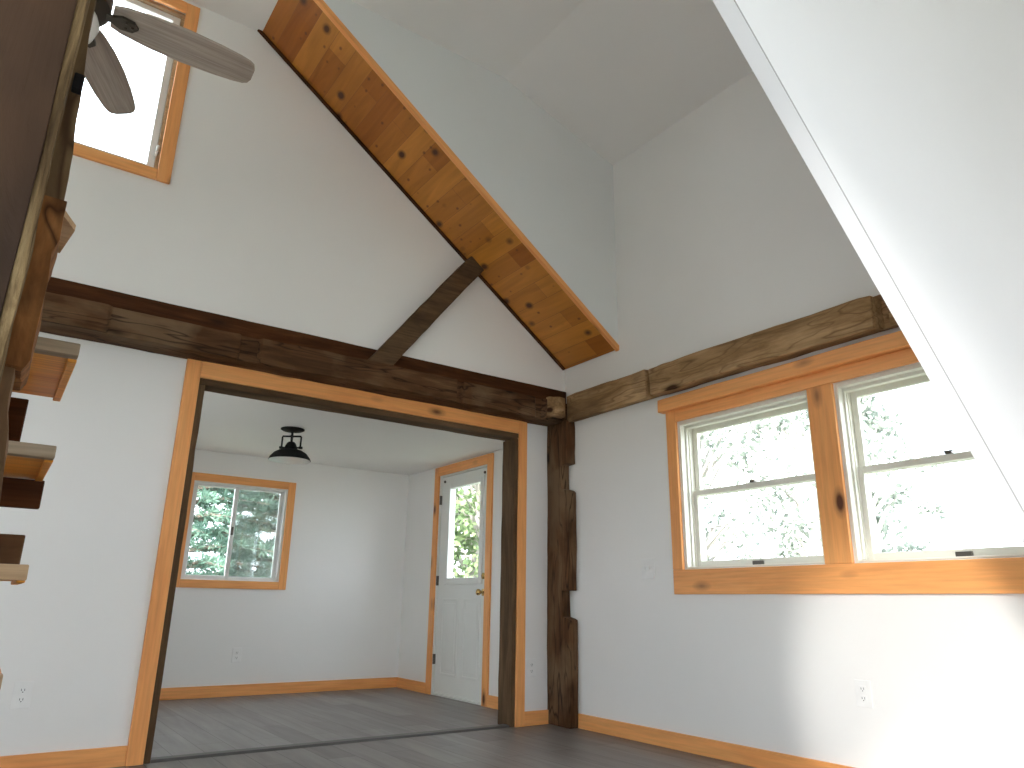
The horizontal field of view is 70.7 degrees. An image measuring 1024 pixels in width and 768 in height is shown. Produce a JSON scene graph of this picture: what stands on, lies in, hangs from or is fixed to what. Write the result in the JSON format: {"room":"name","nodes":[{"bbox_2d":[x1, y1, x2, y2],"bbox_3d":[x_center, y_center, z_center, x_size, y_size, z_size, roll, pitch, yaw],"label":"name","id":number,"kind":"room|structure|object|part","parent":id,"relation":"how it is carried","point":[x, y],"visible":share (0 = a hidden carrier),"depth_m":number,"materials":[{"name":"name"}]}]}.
{"room":"empty living room","nodes":[
{"label":"empty living room","id":0,"kind":"room"},
{"bbox_2d":[0,332,547,755],"bbox_3d":[-2.103,0.842,4.002,6.191,2.296,0.131,12,-20,-33],"label":"wall","id":1,"kind":"structure","parent":0,"point":[75,627],"depth_m":3.83,"materials":[{"name":"white paint"}]},
{"bbox_2d":[9,681,33,708],"bbox_3d":[-2.381,1.511,3.510,0.080,0.123,0.010,12,-20,-33],"label":"wall outlet","id":2,"kind":"object","parent":1,"relation":"attached to","point":[22,690],"visible":1,"depth_m":3.51,"materials":[{"name":"white plastic"}]},
{"bbox_2d":[16,696,25,702],"bbox_3d":[-2.380,1.531,3.502,0.034,0.029,0.003,12,-20,-33],"label":"receptacle","id":3,"kind":"object","parent":2,"relation":"attached to","point":[19,699],"depth_m":3.50,"materials":[{"name":"white plastic"}]},
{"bbox_2d":[18,687,27,693],"bbox_3d":[-2.379,1.490,3.514,0.034,0.029,0.003,12,-20,-33],"label":"receptacle","id":4,"kind":"object","parent":2,"relation":"attached to","point":[21,690],"depth_m":3.51,"materials":[{"name":"white plastic"}]},
{"bbox_2d":[0,746,127,767],"bbox_3d":[-3.288,1.610,2.807,3.223,0.094,0.018,12,-20,-33],"label":"baseboard","id":5,"kind":"structure","parent":1,"relation":"attached to","point":[105,757],"depth_m":3.56,"materials":[{"name":"orange wood"}]},
{"bbox_2d":[40,276,566,426],"bbox_3d":[-2.032,-0.346,4.146,6.042,0.279,0.278,12,-20,-33],"label":"timber beam","id":6,"kind":"structure","parent":1,"relation":"attached to","point":[72,309],"depth_m":4.47,"materials":[{"name":"brown wood"}]},
{"bbox_2d":[368,256,483,368],"bbox_3d":[-0.599,-0.536,5.215,0.889,1.086,0.087,12,-20,-33],"label":"brace","id":7,"kind":"object","parent":6,"relation":"attached to","point":[447,293],"visible":0.92,"depth_m":5.14,"materials":[{"name":"brown wood"}]},
{"bbox_2d":[125,358,526,765],"bbox_3d":[-0.974,1.131,4.752,2.517,2.214,0.182,12,-20,-33],"label":"trim","id":8,"kind":"structure","parent":1,"relation":"attached to","point":[200,376],"depth_m":4.72,"materials":[{"name":"orange wood"}]},
{"bbox_3d":[-1.921,0.894,4.022,0.084,2.214,0.025,12,-20,-33],"label":"casing","id":9,"kind":"part","parent":8,"relation":"part of","materials":[{"name":"orange wood"}]},
{"bbox_3d":[-0.909,0.117,4.997,2.357,0.120,0.025,12,-20,-33],"label":"head casing","id":10,"kind":"part","parent":8,"relation":"part of","materials":[{"name":"orange wood"}]},
{"bbox_3d":[0.068,1.336,5.361,0.075,2.210,0.025,12,-20,-33],"label":"casing","id":11,"kind":"part","parent":8,"relation":"part of","materials":[{"name":"orange wood"}]},
{"bbox_2d":[527,658,535,676],"bbox_3d":[0.140,2.049,5.215,0.080,0.123,0.010,12,-20,-33],"label":"wall outlet","id":12,"kind":"object","parent":1,"relation":"attached to","point":[531,663],"visible":1,"depth_m":5.21,"materials":[{"name":"white plastic"}]},
{"bbox_2d":[524,710,547,725],"bbox_3d":[0.171,2.375,5.137,0.218,0.094,0.018,12,-20,-33],"label":"baseboard","id":13,"kind":"structure","parent":1,"relation":"attached to","point":[538,717],"depth_m":5.13,"materials":[{"name":"orange wood"}]},
{"bbox_2d":[161,449,408,687],"bbox_3d":[-2.465,1.711,6.805,3.419,2.255,0.139,12,-20,-33],"label":"wall","id":14,"kind":"structure","parent":0,"point":[337,616],"depth_m":7.06,"materials":[{"name":"white paint"}]},
{"bbox_2d":[176,472,295,589],"bbox_3d":[-2.595,1.392,6.779,1.014,1.018,0.144,12,-20,-33],"label":"window","id":15,"kind":"structure","parent":14,"relation":"in","point":[287,490],"depth_m":6.78,"materials":[{"name":"orange wood"}]},
{"bbox_3d":[-2.945,1.293,6.472,0.070,1.018,0.020,12,-20,-33],"label":"casing","id":16,"kind":"part","parent":15,"relation":"part of","materials":[{"name":"orange wood"}]},
{"bbox_3d":[-2.769,1.352,6.652,0.400,0.849,0.029,12,-20,-33],"label":"sliding sash","id":17,"kind":"part","parent":15,"relation":"part of","materials":[{"name":"white plastic"}]},
{"bbox_3d":[-2.553,0.925,6.869,0.872,0.071,0.020,12,-20,-33],"label":"head casing","id":18,"kind":"part","parent":15,"relation":"part of","materials":[{"name":"orange wood"}]},
{"bbox_3d":[-2.455,1.432,6.899,0.462,0.849,0.026,12,-20,-33],"label":"fixed sash","id":19,"kind":"part","parent":15,"relation":"part of","materials":[{"name":"white plastic"}]},
{"bbox_3d":[-2.175,1.463,6.990,0.070,1.018,0.020,12,-20,-33],"label":"casing","id":20,"kind":"part","parent":15,"relation":"part of","materials":[{"name":"orange wood"}]},
{"bbox_2d":[231,648,241,661],"bbox_3d":[-2.474,2.436,6.491,0.080,0.123,0.010,12,-20,-33],"label":"wall outlet","id":21,"kind":"object","parent":14,"relation":"attached to","point":[236,653],"visible":1,"depth_m":6.49,"materials":[{"name":"white plastic"}]},
{"bbox_2d":[159,677,396,699],"bbox_3d":[-2.493,2.714,6.391,3.280,0.094,0.018,12,-20,-33],"label":"baseboard","id":22,"kind":"structure","parent":14,"relation":"attached to","point":[176,693],"depth_m":6.59,"materials":[{"name":"orange wood"}]},
{"bbox_2d":[51,0,564,391],"bbox_3d":[-2.005,-1.477,4.617,6.191,2.501,0.164,12,-20,-33],"label":"wall","id":23,"kind":"structure","parent":0,"point":[270,212],"depth_m":4.79,"materials":[{"name":"white paint"}]},
{"bbox_2d":[73,0,199,183],"bbox_3d":[-2.502,-1.911,4.342,0.986,1.312,0.154,12,-20,-33],"label":"window","id":24,"kind":"structure","parent":23,"relation":"in","point":[158,166],"depth_m":4.48,"materials":[{"name":"orange wood"}]},
{"bbox_3d":[-2.516,-1.908,4.361,0.851,1.192,0.107,12,-20,-33],"label":"frame","id":25,"kind":"part","parent":24,"relation":"part of","materials":[{"name":"white plastic"}]},
{"bbox_3d":[-2.159,-1.432,4.406,0.023,0.074,0.064,11,-19,-29],"label":"casement handle","id":26,"kind":"part","parent":24,"relation":"part of","materials":[{"name":"white plastic"}]},
{"bbox_3d":[-2.455,-2.518,4.470,0.832,0.074,0.023,12,-20,-33],"label":"head casing","id":27,"kind":"part","parent":24,"relation":"part of","materials":[{"name":"orange wood"}]},
{"bbox_3d":[-2.093,-1.844,4.540,0.077,1.312,0.023,12,-20,-33],"label":"casing","id":28,"kind":"part","parent":24,"relation":"part of","materials":[{"name":"orange wood"}]},
{"bbox_2d":[196,391,503,474],"bbox_3d":[-1.785,0.378,6.122,3.542,0.131,2.608,12,-20,-33],"label":"ceiling","id":29,"kind":"structure","parent":0,"point":[232,424],"depth_m":6.16,"materials":[{"name":"white paint"}]},
{"bbox_2d":[268,426,310,463],"bbox_3d":[-1.777,0.489,5.812,0.331,0.260,0.331,12,-20,-33],"label":"ceiling lamp","id":30,"kind":"object","parent":29,"relation":"attached to","point":[289,454],"visible":1,"depth_m":5.76,"materials":[{"name":"black metal"}]},
{"bbox_3d":[-1.778,0.539,5.797,0.331,0.152,0.331,12,-20,-33],"label":"lamp shade","id":31,"kind":"part","parent":30,"relation":"part of","materials":[{"name":"black metal"}]},
{"bbox_2d":[188,0,582,77],"bbox_3d":[-0.653,-3.382,2.005,5.084,0.123,6.691,12,-20,-33],"label":"ceiling","id":32,"kind":"structure","parent":0,"point":[495,35],"depth_m":4.85,"materials":[{"name":"white paint"}]},
{"bbox_2d":[85,0,254,113],"bbox_3d":[-1.529,-2.103,2.824,1.208,1.874,1.237,12,-20,-33],"label":"ceiling fan","id":33,"kind":"object","parent":32,"relation":"hanging from","point":[106,76],"visible":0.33,"depth_m":2.83,"materials":[{"name":"grey wood"}]},
{"bbox_3d":[-1.588,-1.280,2.553,0.221,0.139,0.221,12,-20,-33],"label":"light globe","id":34,"kind":"part","parent":33,"relation":"part of","materials":[{"name":"white glass"}]},
{"bbox_3d":[-1.667,-1.270,2.955,0.149,0.044,0.512,4,-17,-11],"label":"blade","id":35,"kind":"part","parent":33,"relation":"part of","materials":[{"name":"grey wood"}]},
{"bbox_3d":[-1.266,-1.310,2.804,0.512,0.044,0.149,13,-21,-34],"label":"blade","id":36,"kind":"part","parent":33,"relation":"part of","materials":[{"name":"grey wood"}]},
{"bbox_2d":[112,687,755,767],"bbox_3d":[-0.996,1.514,2.041,6.412,0.098,9.471,12,-20,-33],"label":"floor","id":37,"kind":"structure","parent":0,"point":[197,725],"depth_m":4.58,"materials":[{"name":"grey wood"}]},
{"bbox_2d":[0,211,80,689],"bbox_3d":[-1.131,0.361,1.175,0.560,1.599,0.984,12,-20,-33],"label":"stair","id":38,"kind":"structure","parent":37,"relation":"on","point":[27,464],"depth_m":1.33,"materials":[{"name":"brown wood"}]},
{"bbox_2d":[0,0,88,382],"bbox_3d":[-0.572,-0.710,0.796,0.281,3.447,0.144,12,-20,-33],"label":"timber post","id":39,"kind":"object","parent":37,"relation":"on","point":[39,39],"visible":1,"depth_m":0.67,"materials":[{"name":"brown wood"}]},
{"bbox_2d":[0,0,96,485],"bbox_3d":[-0.703,-0.636,1.044,0.236,3.447,0.144,12,-20,-33],"label":"stair stringer","id":40,"kind":"object","parent":37,"relation":"on","point":[21,354],"visible":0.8,"depth_m":0.91,"materials":[{"name":"wood"}]},
{"bbox_2d":[150,724,509,762],"bbox_3d":[-0.971,2.179,4.415,2.284,0.013,0.082,12,-20,-33],"label":"threshold","id":41,"kind":"object","parent":37,"relation":"on","point":[457,730],"visible":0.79,"depth_m":4.27,"materials":[{"name":"wood"}]},
{"bbox_2d":[547,420,578,727],"bbox_3d":[0.377,1.364,5.431,0.093,2.205,0.265,12,-20,-33],"label":"timber post","id":42,"kind":"object","parent":37,"relation":"on","point":[562,629],"visible":1,"depth_m":5.36,"materials":[{"name":"brown wood"}]},
{"bbox_2d":[323,0,617,343],"bbox_3d":[-0.308,-1.420,4.989,2.747,1.931,0.074,12,-20,-33],"label":"wall","id":43,"kind":"structure","parent":0,"point":[554,187],"depth_m":5.26,"materials":[{"name":"grey paint"}]},
{"bbox_2d":[257,0,618,369],"bbox_3d":[-0.472,-1.360,5.200,2.744,1.966,0.640,12,-20,-33],"label":"ceiling beam","id":44,"kind":"structure","parent":43,"relation":"attached to","point":[307,35],"depth_m":5.13,"materials":[{"name":"brown wood"}]},
{"bbox_2d":[505,0,752,164],"bbox_3d":[1.054,-2.289,4.872,1.246,0.492,3.674,12,-20,-33],"label":"ceiling","id":45,"kind":"structure","parent":0,"point":[617,75],"depth_m":5.04,"materials":[{"name":"white paint"}]},
{"bbox_2d":[397,71,1023,767],"bbox_3d":[1.559,-0.175,4.412,0.164,4.592,9.127,12,-20,-33],"label":"wall","id":46,"kind":"structure","parent":0,"point":[724,232],"depth_m":4.52,"materials":[{"name":"white paint"}]},
{"bbox_2d":[396,677,424,693],"bbox_3d":[-0.985,2.938,7.046,0.018,0.094,0.597,12,-20,-33],"label":"baseboard","id":47,"kind":"structure","parent":46,"relation":"attached to","point":[417,686],"depth_m":7.03,"materials":[{"name":"orange wood"}]},
{"bbox_2d":[425,453,493,706],"bbox_3d":[-0.451,1.780,6.721,0.184,2.137,1.053,12,-20,-33],"label":"door","id":48,"kind":"structure","parent":46,"relation":"in","point":[458,669],"depth_m":6.65,"materials":[{"name":"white wood"}]},
{"bbox_3d":[-0.772,1.882,7.075,0.020,2.137,0.081,12,-20,-33],"label":"casing","id":49,"kind":"part","parent":48,"relation":"part of","materials":[{"name":"orange wood"}]},
{"bbox_3d":[-0.589,2.344,6.702,0.009,0.681,0.295,12,-20,-33],"label":"raised panel","id":50,"kind":"part","parent":48,"relation":"part of","materials":[{"name":"white paint"}]},
{"bbox_3d":[-0.476,0.792,6.993,0.020,0.089,0.887,12,-20,-33],"label":"head casing","id":51,"kind":"part","parent":48,"relation":"part of","materials":[{"name":"orange wood"}]},
{"bbox_3d":[-0.366,2.256,6.400,0.009,0.681,0.295,12,-20,-33],"label":"raised panel","id":52,"kind":"part","parent":48,"relation":"part of","materials":[{"name":"white paint"}]},
{"bbox_3d":[-0.281,1.831,6.351,0.073,0.062,0.062,12,-20,-33],"label":"knob","id":53,"kind":"part","parent":48,"relation":"part of","materials":[{"name":"gold metal"}]},
{"bbox_3d":[-0.211,1.660,6.315,0.020,2.137,0.083,12,-20,-33],"label":"casing","id":54,"kind":"part","parent":48,"relation":"part of","materials":[{"name":"orange wood"}]},
{"bbox_2d":[487,695,497,709],"bbox_3d":[0.020,2.539,5.686,0.018,0.094,0.763,12,-20,-33],"label":"baseboard","id":55,"kind":"structure","parent":46,"relation":"attached to","point":[492,701],"depth_m":5.91,"materials":[{"name":"orange wood"}]},
{"bbox_2d":[641,558,654,578],"bbox_3d":[0.893,1.222,4.773,0.023,0.131,0.115,12,-20,-33],"label":"light switch","id":56,"kind":"object","parent":46,"relation":"attached to","point":[647,565],"visible":1,"depth_m":4.77,"materials":[{"name":"white plastic"}]},
{"bbox_2d":[578,713,854,767],"bbox_3d":[1.448,1.961,3.711,0.018,0.094,3.395,12,-20,-33],"label":"baseboard","id":57,"kind":"structure","parent":46,"relation":"attached to","point":[730,752],"depth_m":4.17,"materials":[{"name":"orange wood"}]},
{"bbox_2d":[566,294,898,420],"bbox_3d":[1.377,-0.174,4.415,0.139,0.219,3.284,12,-20,-33],"label":"timber beam","id":58,"kind":"structure","parent":46,"relation":"attached to","point":[857,318],"depth_m":4.31,"materials":[{"name":"brown wood"}]},
{"bbox_2d":[678,391,824,568],"bbox_3d":[1.450,0.614,4.339,0.187,0.945,0.962,12,-20,-33],"label":"window","id":59,"kind":"structure","parent":46,"relation":"in","point":[693,493],"depth_m":4.55,"materials":[{"name":"beige paint"}]},
{"bbox_3d":[1.485,0.413,4.423,0.028,0.462,0.927,12,-20,-33],"label":"sash","id":60,"kind":"part","parent":59,"relation":"part of","materials":[{"name":"beige paint"}]},
{"bbox_3d":[1.453,0.825,4.279,0.028,0.485,0.927,12,-20,-33],"label":"sash","id":61,"kind":"part","parent":59,"relation":"part of","materials":[{"name":"beige paint"}]},
{"bbox_2d":[657,331,1023,593],"bbox_3d":[1.670,0.455,3.836,0.064,1.267,2.319,12,-20,-33],"label":"trim","id":62,"kind":"structure","parent":46,"relation":"attached to","point":[816,374],"depth_m":3.85,"materials":[{"name":"orange wood"}]},
{"bbox_3d":[1.060,0.679,4.702,0.023,1.028,0.081,12,-20,-33],"label":"casing","id":63,"kind":"part","parent":62,"relation":"part of","materials":[{"name":"orange wood"}]},
{"bbox_3d":[1.696,-0.025,3.991,0.023,0.077,2.089,12,-20,-33],"label":"head casing","id":64,"kind":"part","parent":62,"relation":"part of","materials":[{"name":"orange wood"}]},
{"bbox_3d":[1.687,0.468,3.842,0.023,0.950,0.152,12,-20,-33],"label":"mullion casing","id":65,"kind":"part","parent":62,"relation":"part of","materials":[{"name":"orange wood"}]},
{"bbox_2d":[854,679,872,707],"bbox_3d":[1.701,1.498,3.495,0.010,0.123,0.080,12,-20,-33],"label":"wall outlet","id":66,"kind":"object","parent":46,"relation":"attached to","point":[863,692],"visible":1,"depth_m":3.49,"materials":[{"name":"white plastic"}]},
{"bbox_2d":[859,685,865,692],"bbox_3d":[1.698,1.478,3.499,0.003,0.029,0.034,12,-20,-33],"label":"receptacle","id":67,"kind":"object","parent":66,"relation":"attached to","point":[862,688],"depth_m":3.50,"materials":[{"name":"white plastic"}]},
{"bbox_2d":[860,695,866,701],"bbox_3d":[1.698,1.518,3.487,0.003,0.029,0.034,12,-20,-33],"label":"receptacle","id":68,"kind":"object","parent":66,"relation":"attached to","point":[863,698],"depth_m":3.49,"materials":[{"name":"white plastic"}]},
{"bbox_2d":[834,363,1023,562],"bbox_3d":[2.099,0.357,3.461,0.187,0.945,0.966,12,-20,-33],"label":"window","id":69,"kind":"structure","parent":46,"relation":"in","point":[848,393],"depth_m":3.73,"materials":[{"name":"beige paint"}]},
{"bbox_3d":[2.133,0.157,3.546,0.028,0.462,0.932,12,-20,-33],"label":"sash","id":70,"kind":"part","parent":69,"relation":"part of","materials":[{"name":"beige paint"}]},
{"bbox_3d":[2.101,0.568,3.401,0.028,0.485,0.932,12,-20,-33],"label":"sash","id":71,"kind":"part","parent":69,"relation":"part of","materials":[{"name":"beige paint"}]},
{"bbox_2d":[713,0,1023,543],"bbox_3d":[0.514,-0.997,1.751,4.795,4.584,0.043,12,-20,-33],"label":"sloped ceiling","id":72,"kind":"structure","parent":0,"point":[915,108],"depth_m":2.08,"materials":[{"name":"white paint"}]},
{"bbox_2d":[734,0,1023,511],"bbox_3d":[0.450,-1.012,1.680,4.572,4.567,0.003,12,-20,-33],"label":"trim","id":73,"kind":"structure","parent":72,"relation":"attached to","point":[734,0],"depth_m":1.83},
{"label":"outside","id":74,"kind":"structure","parent":0,"visible":0},
{"bbox_3d":[-0.444,5.592,13.744,82.000,0.164,90.200,12,-20,-33],"label":"ground","id":75,"kind":"structure","parent":74,"visible":0},
{"bbox_2d":[186,486,277,577],"bbox_3d":[-5.420,1.008,11.931,4.192,7.402,4.098,-3,-17,13],"label":"pine tree","id":76,"kind":"object","parent":75,"relation":"on","point":[207,499],"visible":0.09,"depth_m":11.56,"materials":[{"name":"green plant"}]},
{"bbox_2d":[189,491,279,577],"bbox_3d":[-4.635,1.562,15.786,5.426,8.612,5.041,3,-17,-7],"label":"pine tree","id":77,"kind":"object","parent":75,"relation":"on","point":[269,512],"visible":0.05,"depth_m":14.42,"materials":[{"name":"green plant"}]},
{"bbox_2d":[453,484,480,577],"bbox_3d":[-0.790,2.460,15.753,4.891,7.001,5.136,7,-18,-20],"label":"leafy tree","id":78,"kind":"object","parent":75,"relation":"on","point":[467,511],"visible":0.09,"depth_m":14.68,"materials":[{"name":"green plant"}]},
{"bbox_2d":[699,418,805,560],"bbox_3d":[4.226,2.249,17.530,5.463,8.597,5.732,-8,-19,28],"label":"leafy tree","id":79,"kind":"object","parent":75,"relation":"on","point":[706,469],"visible":0.16,"depth_m":16.62,"materials":[{"name":"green plant"}]},
{"bbox_2d":[706,399,914,559],"bbox_3d":[6.149,2.519,15.078,3.960,6.709,4.097,-12,-21,35],"label":"leafy tree","id":80,"kind":"object","parent":75,"relation":"on","point":[813,539],"visible":0.29,"depth_m":15.15,"materials":[{"name":"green plant"}]},
{"bbox_2d":[787,395,954,552],"bbox_3d":[5.674,1.859,11.362,1.971,5.790,2.359,0,-17,4],"label":"leafy tree","id":81,"kind":"object","parent":75,"relation":"on","point":[866,405],"visible":0.26,"depth_m":11.08,"materials":[{"name":"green plant"}]}
]}

